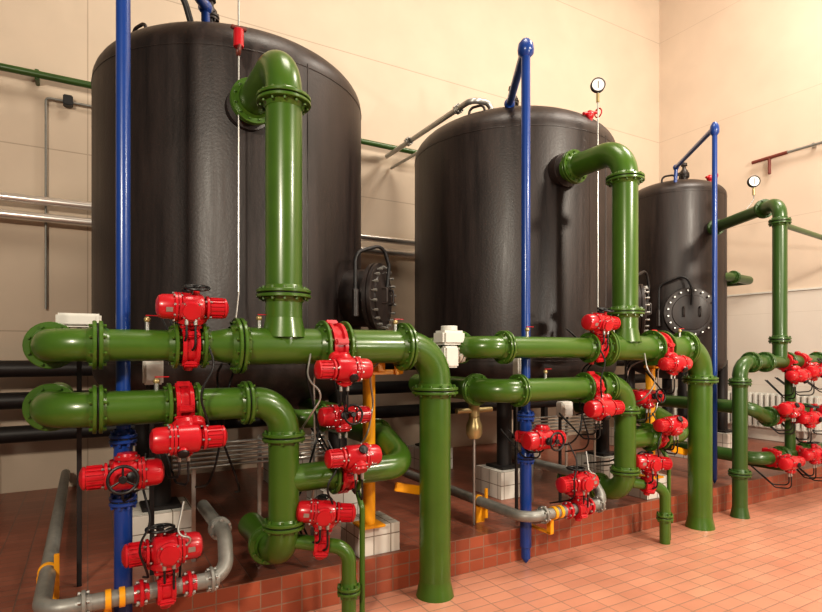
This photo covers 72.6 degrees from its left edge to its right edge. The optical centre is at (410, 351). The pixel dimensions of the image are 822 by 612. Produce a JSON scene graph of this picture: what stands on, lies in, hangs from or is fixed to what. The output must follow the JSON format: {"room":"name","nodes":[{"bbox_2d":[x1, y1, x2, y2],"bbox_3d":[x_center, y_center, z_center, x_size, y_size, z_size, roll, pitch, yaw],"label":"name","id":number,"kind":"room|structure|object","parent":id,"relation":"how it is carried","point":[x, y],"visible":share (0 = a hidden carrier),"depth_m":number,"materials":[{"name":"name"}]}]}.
{"room":"mechanical room","nodes":[
{"label":"mechanical room","id":0,"kind":"room"},
{"bbox_2d":[0,0,658,493],"bbox_3d":[-1.265,-3.350,8.392,15.400,10.500,0.200,0,0,-30],"label":"wall","id":1,"kind":"structure","parent":0,"point":[407,64],"depth_m":8.60,"materials":[{"name":"beige paint"}]},
{"bbox_2d":[45,94,90,308],"bbox_3d":[-3.528,-1.755,6.878,1.632,2.510,0.100,0,0,-30],"label":"conduit","id":2,"kind":"object","parent":1,"relation":"attached to","point":[67,100],"visible":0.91,"depth_m":6.49,"materials":[{"name":"grey metal"}]},
{"bbox_2d":[0,192,414,257],"bbox_3d":[-1.937,-1.620,7.755,12.800,0.300,0.230,0,0,-30],"label":"pipes","id":3,"kind":"object","parent":1,"relation":"attached to","point":[4,196],"visible":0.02,"depth_m":6.44,"materials":[{"name":"metal"}]},
{"bbox_2d":[0,63,417,153],"bbox_3d":[-1.550,-3.150,7.985,13.700,0.120,0.220,0,0,-30],"label":"pipe","id":4,"kind":"object","parent":1,"relation":"attached to","point":[36,73],"visible":0.28,"depth_m":6.44,"materials":[{"name":"metal"}]},
{"bbox_2d":[309,487,821,611],"bbox_3d":[2.271,2.000,2.466,15.200,0.200,13.800,0,0,-30],"label":"floor","id":5,"kind":"structure","parent":0,"point":[770,560],"depth_m":4.78,"materials":[{"name":"tile"}]},
{"bbox_2d":[56,313,100,586],"bbox_3d":[-2.222,0.672,3.749,0.260,1.855,0.194,0,0,-30],"label":"junction box","id":6,"kind":"object","parent":5,"relation":"on","point":[71,320],"visible":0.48,"depth_m":3.81,"materials":[{"name":"plastic"}]},
{"bbox_2d":[32,469,232,611],"bbox_3d":[-2.532,1.372,4.961,1.136,0.496,4.076,0,0,-30],"label":"drain pipe","id":7,"kind":"object","parent":5,"relation":"on","point":[47,591],"visible":1,"depth_m":3.39,"materials":[{"name":"metal"}]},
{"bbox_2d":[121,523,202,608],"bbox_3d":[-1.439,1.270,3.369,0.355,0.484,0.524,0,0,22],"label":"valve","id":8,"kind":"object","parent":7,"relation":"attached to","point":[164,554],"visible":0.97,"depth_m":3.25,"materials":[{"name":"red metal"}]},
{"bbox_2d":[135,486,148,501],"bbox_3d":[-2.916,1.450,6.111,0.460,0.300,0.460,0,0,-30],"label":"pedestal","id":9,"kind":"object","parent":5,"relation":"on","point":[140,497],"visible":0.07,"depth_m":5.89,"materials":[{"name":"tile"}]},
{"bbox_2d":[142,361,162,574],"bbox_3d":[-1.833,0.825,3.974,0.130,1.550,0.134,0,0,-30],"label":"junction box","id":10,"kind":"object","parent":5,"relation":"on","point":[150,369],"visible":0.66,"depth_m":3.94,"materials":[{"name":"plastic"}]},
{"bbox_2d":[109,0,211,611],"bbox_3d":[-1.789,-0.606,4.192,0.157,5.012,1.668,0,0,-2],"label":"vent pipe","id":11,"kind":"object","parent":5,"relation":"on","point":[123,438],"visible":0.89,"depth_m":3.40,"materials":[{"name":"metal"}]},
{"bbox_2d":[78,451,164,501],"bbox_3d":[-1.731,0.733,3.350,0.442,0.306,0.576,0,0,-30],"label":"valve","id":12,"kind":"object","parent":11,"relation":"attached to","point":[128,470],"visible":0.99,"depth_m":3.17,"materials":[{"name":"red metal"}]},
{"bbox_2d":[133,497,190,542],"bbox_3d":[-2.116,1.450,4.725,0.460,0.300,0.460,0,0,-30],"label":"pedestal","id":13,"kind":"object","parent":5,"relation":"on","point":[140,519],"visible":0.27,"depth_m":4.54,"materials":[{"name":"tile"}]},
{"bbox_2d":[91,0,395,512],"bbox_3d":[-1.753,-1.047,5.849,2.760,4.694,2.607,0,0,-24],"label":"tank","id":14,"kind":"object","parent":13,"relation":"on","point":[184,142],"visible":0.68,"depth_m":4.61,"materials":[{"name":"black metal"}]},
{"bbox_2d":[181,0,193,20],"bbox_3d":[-2.221,-3.428,4.763,0.134,1.176,0.899,0,0,32],"label":"hose","id":15,"kind":"object","parent":14,"relation":"attached to","point":[187,10],"visible":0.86,"depth_m":5.01,"materials":[{"name":"grey metal"}]},
{"bbox_2d":[22,50,457,611],"bbox_3d":[-1.219,-0.139,4.310,2.841,4.078,1.716,0,0,-30],"label":"pipe","id":16,"kind":"object","parent":5,"relation":"on","point":[272,97],"visible":0.88,"depth_m":3.69,"materials":[{"name":"metal"}]},
{"bbox_2d":[149,381,227,485],"bbox_3d":[-1.411,0.499,3.489,0.433,0.640,0.572,0,0,-30],"label":"valve","id":17,"kind":"object","parent":16,"relation":"attached to","point":[188,432],"visible":0.99,"depth_m":3.31,"materials":[{"name":"red metal"}]},
{"bbox_2d":[155,284,228,370],"bbox_3d":[-1.397,-0.150,3.437,0.491,0.538,0.361,0,0,15],"label":"valve","id":18,"kind":"object","parent":16,"relation":"attached to","point":[189,310],"visible":0.94,"depth_m":3.36,"materials":[{"name":"red metal"}]},
{"bbox_2d":[230,0,246,317],"bbox_3d":[-1.332,-1.858,4.367,0.165,3.284,0.208,0,0,-30],"label":"pressure gauge","id":19,"kind":"object","parent":16,"relation":"attached to","point":[238,31],"visible":0.98,"depth_m":4.41,"materials":[{"name":"metal"}]},
{"bbox_2d":[139,345,378,578],"bbox_3d":[-1.014,0.651,3.918,1.664,1.510,0.804,0,0,-30],"label":"bundle","id":20,"kind":"object","parent":16,"relation":"attached to","point":[315,420],"visible":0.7,"depth_m":3.74,"materials":[{"name":"black rubber"}]},
{"bbox_2d":[296,494,355,559],"bbox_3d":[-0.659,1.194,3.843,0.550,0.443,0.314,0,0,20],"label":"valve","id":21,"kind":"object","parent":16,"relation":"attached to","point":[319,512],"visible":0.97,"depth_m":3.76,"materials":[{"name":"red metal"}]},
{"bbox_2d":[311,404,371,451],"bbox_3d":[-0.546,0.581,4.221,0.407,0.421,0.558,0,0,-30],"label":"valve","id":22,"kind":"object","parent":16,"relation":"attached to","point":[332,416],"visible":0.88,"depth_m":4.03,"materials":[{"name":"red metal"}]},
{"bbox_2d":[314,320,372,412],"bbox_3d":[-0.539,0.100,3.910,0.407,0.656,0.561,0,0,-30],"label":"valve","id":23,"kind":"object","parent":16,"relation":"attached to","point":[341,367],"visible":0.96,"depth_m":3.75,"materials":[{"name":"red metal"}]},
{"bbox_2d":[324,442,381,499],"bbox_3d":[-0.459,0.826,3.935,0.407,0.398,0.479,0,0,-30],"label":"valve","id":24,"kind":"object","parent":16,"relation":"attached to","point":[354,460],"visible":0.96,"depth_m":3.77,"materials":[{"name":"red metal"}]},
{"bbox_2d":[173,430,325,561],"bbox_3d":[-1.183,1.133,4.555,0.361,0.935,1.373,0,0,43],"label":"rack","id":25,"kind":"object","parent":5,"relation":"on","point":[193,463],"visible":0.7,"depth_m":4.41,"materials":[{"name":"metal"}]},
{"bbox_2d":[263,455,309,482],"bbox_3d":[-1.530,1.450,6.911,0.460,0.300,0.460,0,0,-30],"label":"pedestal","id":26,"kind":"object","parent":5,"relation":"on","point":[306,460],"visible":0.1,"depth_m":6.87,"materials":[{"name":"tile"}]},
{"bbox_2d":[0,360,655,443],"bbox_3d":[-1.225,0.845,7.722,14.000,1.510,0.180,0,0,-30],"label":"pipes","id":27,"kind":"object","parent":5,"relation":"on","point":[8,368],"visible":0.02,"depth_m":6.22,"materials":[{"name":"black metal"}]},
{"bbox_2d":[307,489,360,513],"bbox_3d":[-0.730,1.450,5.525,0.460,0.300,0.460,0,0,-30],"label":"pedestal","id":28,"kind":"object","parent":5,"relation":"on","point":[350,497],"visible":0.1,"depth_m":5.34,"materials":[{"name":"tile"}]},
{"bbox_2d":[341,511,399,557],"bbox_3d":[-0.338,1.485,4.585,0.360,0.230,0.360,0,0,-30],"label":"pedestal","id":29,"kind":"object","parent":5,"relation":"on","point":[386,539],"visible":0.73,"depth_m":4.46,"materials":[{"name":"tile"}]},
{"bbox_2d":[353,363,418,529],"bbox_3d":[-0.179,0.675,4.469,0.507,1.390,0.280,0,0,-30],"label":"support","id":30,"kind":"object","parent":29,"relation":"on","point":[371,522],"visible":0.49,"depth_m":4.38,"materials":[{"name":"paint"}]},
{"bbox_2d":[0,431,821,611],"bbox_3d":[-0.159,1.750,6.675,14.980,0.300,3.870,0,0,-30],"label":"plinth","id":31,"kind":"object","parent":5,"relation":"on","point":[302,583],"visible":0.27,"depth_m":5.11,"materials":[{"name":"red ceramic"}]},
{"bbox_2d":[407,444,452,470],"bbox_3d":[0.257,1.450,7.735,0.460,0.300,0.460,0,0,-30],"label":"pedestal","id":32,"kind":"object","parent":5,"relation":"on","point":[414,450],"visible":0.23,"depth_m":7.64,"materials":[{"name":"tile"}]},
{"bbox_2d":[455,404,492,524],"bbox_3d":[0.585,0.970,5.187,0.400,1.260,0.150,0,0,-30],"label":"strainer","id":33,"kind":"object","parent":5,"relation":"on","point":[473,426],"visible":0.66,"depth_m":5.14,"materials":[{"name":"gold metal"}]},
{"bbox_2d":[476,464,519,499],"bbox_3d":[1.057,1.450,6.349,0.460,0.300,0.460,0,0,-30],"label":"pedestal","id":34,"kind":"object","parent":5,"relation":"on","point":[500,484],"visible":0.63,"depth_m":6.14,"materials":[{"name":"tile"}]},
{"bbox_2d":[414,86,651,469],"bbox_3d":[1.420,-1.020,7.474,2.760,4.639,2.607,0,0,-24],"label":"tank","id":35,"kind":"object","parent":34,"relation":"on","point":[468,170],"visible":0.54,"depth_m":6.26,"materials":[{"name":"black metal"}]},
{"bbox_2d":[385,98,493,169],"bbox_3d":[0.292,-2.845,7.770,0.394,0.489,2.336,0,0,-30],"label":"vent","id":36,"kind":"object","parent":35,"relation":"attached to","point":[458,108],"visible":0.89,"depth_m":7.40,"materials":[{"name":"metal"}]},
{"bbox_2d":[582,108,601,119],"bbox_3d":[2.074,-2.704,6.451,0.251,0.268,0.116,0,0,-30],"label":"valve","id":37,"kind":"object","parent":35,"relation":"attached to","point":[590,114],"visible":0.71,"depth_m":6.41,"materials":[{"name":"metal"}]},
{"bbox_2d":[402,459,605,534],"bbox_3d":[0.421,1.372,6.666,1.136,0.496,4.076,0,0,-30],"label":"drain pipe","id":38,"kind":"object","parent":5,"relation":"on","point":[566,510],"visible":0.69,"depth_m":5.07,"materials":[{"name":"metal"}]},
{"bbox_2d":[555,466,598,520],"bbox_3d":[1.514,1.270,5.074,0.355,0.484,0.524,0,0,22],"label":"valve","id":39,"kind":"object","parent":38,"relation":"attached to","point":[585,482],"visible":0.94,"depth_m":4.94,"materials":[{"name":"red metal"}]},
{"bbox_2d":[513,358,520,508],"bbox_3d":[1.094,0.820,5.606,0.140,1.560,0.134,0,0,-30],"label":"junction box","id":40,"kind":"object","parent":5,"relation":"on","point":[517,361],"visible":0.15,"depth_m":5.64,"materials":[{"name":"metal"}]},
{"bbox_2d":[504,38,534,562],"bbox_3d":[1.070,-0.486,5.706,0.158,4.792,1.461,0,0,3],"label":"vent pipe","id":41,"kind":"object","parent":5,"relation":"on","point":[525,50],"visible":0.9,"depth_m":5.02,"materials":[{"name":"metal"}]},
{"bbox_2d":[500,424,565,458],"bbox_3d":[1.094,0.783,4.981,0.442,0.306,0.576,0,0,-30],"label":"valve","id":42,"kind":"object","parent":41,"relation":"attached to","point":[540,438],"visible":0.98,"depth_m":4.78,"materials":[{"name":"red metal"}]},
{"bbox_2d":[512,438,540,459],"bbox_3d":[1.643,1.450,8.535,0.460,0.300,0.460,0,0,-30],"label":"pedestal","id":43,"kind":"object","parent":5,"relation":"on","point":[513,439],"visible":0.1,"depth_m":8.29,"materials":[{"name":"tile"}]},
{"bbox_2d":[409,142,718,544],"bbox_3d":[1.553,-0.139,5.910,3.261,4.078,1.716,0,0,-30],"label":"pipe","id":44,"kind":"object","parent":5,"relation":"on","point":[572,167],"visible":0.79,"depth_m":5.40,"materials":[{"name":"metal"}]},
{"bbox_2d":[434,326,486,367],"bbox_3d":[0.211,-0.045,5.214,0.520,0.350,1.180,0,0,-30],"label":"valve","id":45,"kind":"object","parent":44,"relation":"attached to","point":[447,338],"visible":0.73,"depth_m":4.64,"materials":[{"name":"white paint"}]},
{"bbox_2d":[559,371,624,439],"bbox_3d":[1.673,0.499,5.269,0.433,0.640,0.572,0,0,-30],"label":"valve","id":46,"kind":"object","parent":44,"relation":"attached to","point":[598,408],"visible":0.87,"depth_m":5.08,"materials":[{"name":"red metal"}]},
{"bbox_2d":[566,307,620,364],"bbox_3d":[1.708,-0.150,5.230,0.491,0.538,0.361,0,0,15],"label":"valve","id":47,"kind":"object","parent":44,"relation":"attached to","point":[599,323],"visible":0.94,"depth_m":5.14,"materials":[{"name":"red metal"}]},
{"bbox_2d":[590,77,605,309],"bbox_3d":[2.068,-1.613,6.094,0.160,2.875,0.345,0,0,5],"label":"pressure gauge","id":48,"kind":"object","parent":44,"relation":"attached to","point":[598,84],"visible":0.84,"depth_m":6.23,"materials":[{"name":"metal"}]},
{"bbox_2d":[550,341,661,503],"bbox_3d":[1.939,0.651,5.623,1.664,1.510,0.804,0,0,-30],"label":"bundle","id":49,"kind":"object","parent":44,"relation":"attached to","point":[590,365],"visible":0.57,"depth_m":5.45,"materials":[{"name":"black rubber"}]},
{"bbox_2d":[613,451,672,495],"bbox_3d":[2.295,1.194,5.548,0.550,0.443,0.314,0,0,20],"label":"valve","id":50,"kind":"object","parent":44,"relation":"attached to","point":[650,464],"visible":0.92,"depth_m":5.46,"materials":[{"name":"red metal"}]},
{"bbox_2d":[633,388,665,426],"bbox_3d":[2.407,0.581,5.926,0.407,0.421,0.558,0,0,-30],"label":"valve","id":51,"kind":"object","parent":44,"relation":"attached to","point":[655,396],"visible":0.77,"depth_m":5.72,"materials":[{"name":"red metal"}]},
{"bbox_2d":[645,330,692,393],"bbox_3d":[2.518,0.100,5.675,0.407,0.656,0.561,0,0,-30],"label":"valve","id":52,"kind":"object","parent":44,"relation":"attached to","point":[673,363],"visible":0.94,"depth_m":5.50,"materials":[{"name":"red metal"}]},
{"bbox_2d":[651,415,687,454],"bbox_3d":[2.494,0.826,5.640,0.407,0.398,0.479,0,0,-30],"label":"valve","id":53,"kind":"object","parent":44,"relation":"attached to","point":[674,425],"visible":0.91,"depth_m":5.47,"materials":[{"name":"red metal"}]},
{"bbox_2d":[556,401,572,502],"bbox_3d":[1.613,1.060,5.906,0.160,1.080,0.134,0,0,-30],"label":"junction box","id":54,"kind":"object","parent":5,"relation":"on","point":[565,408],"visible":0.82,"depth_m":5.88,"materials":[{"name":"plastic"}]},
{"bbox_2d":[531,410,601,501],"bbox_3d":[1.770,1.133,6.260,0.361,0.935,1.373,0,0,43],"label":"rack","id":55,"kind":"object","parent":5,"relation":"on","point":[587,418],"visible":0.32,"depth_m":6.22,"materials":[{"name":"metal"}]},
{"bbox_2d":[576,452,613,478],"bbox_3d":[2.443,1.450,7.149,0.460,0.300,0.460,0,0,-30],"label":"pedestal","id":56,"kind":"object","parent":5,"relation":"on","point":[581,456],"visible":0.33,"depth_m":6.97,"materials":[{"name":"tile"}]},
{"bbox_2d":[610,427,636,448],"bbox_3d":[3.728,1.450,9.543,0.460,0.300,0.460,0,0,-30],"label":"pedestal","id":57,"kind":"object","parent":5,"relation":"on","point":[611,428],"visible":0.2,"depth_m":9.58,"materials":[{"name":"tile"}]},
{"bbox_2d":[627,471,666,499],"bbox_3d":[2.615,1.485,6.290,0.360,0.230,0.360,0,0,-30],"label":"pedestal","id":58,"kind":"object","parent":5,"relation":"on","point":[634,492],"visible":0.13,"depth_m":6.15,"materials":[{"name":"tile"}]},
{"bbox_2d":[639,365,686,478],"bbox_3d":[2.774,0.675,6.174,0.507,1.390,0.280,0,0,-30],"label":"support","id":59,"kind":"object","parent":58,"relation":"on","point":[649,382],"visible":0.36,"depth_m":6.09,"materials":[{"name":"paint"}]},
{"bbox_2d":[661,438,686,458],"bbox_3d":[4.228,1.450,8.677,0.460,0.300,0.460,0,0,-30],"label":"pedestal","id":60,"kind":"object","parent":5,"relation":"on","point":[676,455],"visible":0.13,"depth_m":8.52,"materials":[{"name":"tile"}]},
{"bbox_2d":[624,162,731,432],"bbox_3d":[4.408,-0.905,9.259,1.632,4.397,1.695,0,0,-30],"label":"tank","id":61,"kind":"object","parent":60,"relation":"on","point":[675,242],"visible":0.72,"depth_m":8.69,"materials":[{"name":"black metal"}]},
{"bbox_2d":[705,173,717,181],"bbox_3d":[4.871,-2.804,9.105,0.251,0.268,0.116,0,0,-30],"label":"valve","id":62,"kind":"object","parent":61,"relation":"attached to","point":[709,177],"visible":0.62,"depth_m":9.06,"materials":[{"name":"metal"}]},
{"bbox_2d":[725,224,821,286],"bbox_3d":[4.984,-1.363,9.468,3.108,0.543,3.985,0,0,-30],"label":"pipe","id":63,"kind":"object","parent":61,"relation":"attached to","point":[733,278],"visible":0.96,"depth_m":8.89,"materials":[{"name":"metal"}]},
{"bbox_2d":[673,122,719,483],"bbox_3d":[3.909,-0.662,7.778,0.108,4.525,2.097,0,0,13],"label":"vent pipe","id":64,"kind":"object","parent":5,"relation":"on","point":[714,129],"visible":0.96,"depth_m":6.78,"materials":[{"name":"metal"}]},
{"bbox_2d":[717,432,731,447],"bbox_3d":[5.094,1.450,9.177,0.460,0.300,0.460,0,0,-30],"label":"pedestal","id":65,"kind":"object","parent":5,"relation":"on","point":[723,439],"visible":0.13,"depth_m":8.92,"materials":[{"name":"tile"}]},
{"bbox_2d":[655,199,821,518],"bbox_3d":[4.617,-0.058,7.750,3.003,3.916,1.685,0,0,-32],"label":"pipe","id":66,"kind":"object","parent":5,"relation":"on","point":[739,406],"visible":0.71,"depth_m":6.82,"materials":[{"name":"metal"}]},
{"bbox_2d":[747,175,760,208],"bbox_3d":[4.720,-2.173,7.789,0.256,0.554,0.075,0,0,0],"label":"pressure gauge","id":67,"kind":"object","parent":66,"relation":"attached to","point":[753,181],"visible":0.99,"depth_m":7.77,"materials":[{"name":"metal"}]},
{"bbox_2d":[751,448,805,488],"bbox_3d":[4.415,1.401,6.737,0.407,0.458,0.536,0,0,-30],"label":"valve","id":68,"kind":"object","parent":66,"relation":"attached to","point":[788,463],"visible":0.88,"depth_m":6.59,"materials":[{"name":"red metal"}]},
{"bbox_2d":[770,401,804,433],"bbox_3d":[4.445,0.783,6.765,0.407,0.403,0.486,0,0,-30],"label":"valve","id":69,"kind":"object","parent":66,"relation":"attached to","point":[792,410],"visible":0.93,"depth_m":6.57,"materials":[{"name":"red metal"}]},
{"bbox_2d":[765,354,811,398],"bbox_3d":[4.619,0.289,6.975,0.407,0.600,0.563,0,0,-30],"label":"valve","id":70,"kind":"object","parent":66,"relation":"attached to","point":[795,374],"visible":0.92,"depth_m":6.79,"materials":[{"name":"red metal"}]},
{"bbox_2d":[774,351,821,395],"bbox_3d":[4.978,0.273,7.102,0.407,0.565,0.596,0,0,-30],"label":"valve","id":71,"kind":"object","parent":66,"relation":"attached to","point":[814,368],"visible":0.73,"depth_m":6.97,"materials":[{"name":"red metal"}]},
{"bbox_2d":[781,405,821,442],"bbox_3d":[4.775,0.889,6.946,0.407,0.482,0.536,0,0,-30],"label":"valve","id":72,"kind":"object","parent":66,"relation":"attached to","point":[810,419],"visible":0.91,"depth_m":6.76,"materials":[{"name":"red metal"}]},
{"bbox_2d":[796,442,821,478],"bbox_3d":[4.848,1.338,6.979,0.407,0.482,0.520,0,0,-30],"label":"valve","id":73,"kind":"object","parent":66,"relation":"attached to","point":[813,454],"visible":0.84,"depth_m":6.81,"materials":[{"name":"red metal"}]},
{"bbox_2d":[798,441,821,480],"bbox_3d":[5.207,1.409,7.204,0.407,0.489,0.544,0,0,-30],"label":"valve","id":74,"kind":"object","parent":66,"relation":"attached to","point":[815,445],"visible":0.12,"depth_m":7.19,"materials":[{"name":"red metal"}]},
{"bbox_2d":[803,404,821,434],"bbox_3d":[5.215,0.848,7.191,0.407,0.411,0.512,0,0,-30],"label":"valve","id":75,"kind":"object","parent":66,"relation":"attached to","point":[820,406],"visible":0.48,"depth_m":7.10,"materials":[{"name":"red metal"}]},
{"bbox_2d":[672,387,821,440],"bbox_3d":[6.120,1.173,10.520,0.120,0.875,2.800,0,0,-30],"label":"radiator","id":76,"kind":"object","parent":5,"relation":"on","point":[762,399],"visible":0.31,"depth_m":9.96,"materials":[{"name":"white metal"}]},
{"bbox_2d":[659,0,821,441],"bbox_3d":[8.853,-3.350,6.266,0.200,10.500,13.600,0,0,-30],"label":"wall","id":77,"kind":"structure","parent":0,"point":[751,68],"depth_m":10.42,"materials":[{"name":"beige paint"}]},
{"bbox_2d":[659,289,821,443],"bbox_3d":[8.758,0.270,6.211,0.020,2.650,13.580,0,0,-30],"label":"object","id":78,"kind":"structure","parent":77,"relation":"attached to","point":[749,318],"depth_m":10.16,"materials":[{"name":"beige paint"}]},
{"bbox_2d":[727,287,821,296],"bbox_3d":[8.749,-1.080,6.206,0.040,0.030,13.580,0,0,-30],"label":"trim","id":79,"kind":"structure","parent":77,"relation":"attached to","point":[813,287],"depth_m":10.12,"materials":[{"name":"metal"}]},
{"bbox_2d":[751,141,821,173],"bbox_3d":[8.518,-3.370,6.535,0.108,0.340,8.800,0,0,-30],"label":"pipe","id":80,"kind":"object","parent":77,"relation":"attached to","point":[813,145],"visible":1,"depth_m":9.92,"materials":[{"name":"red metal"}]}
]}

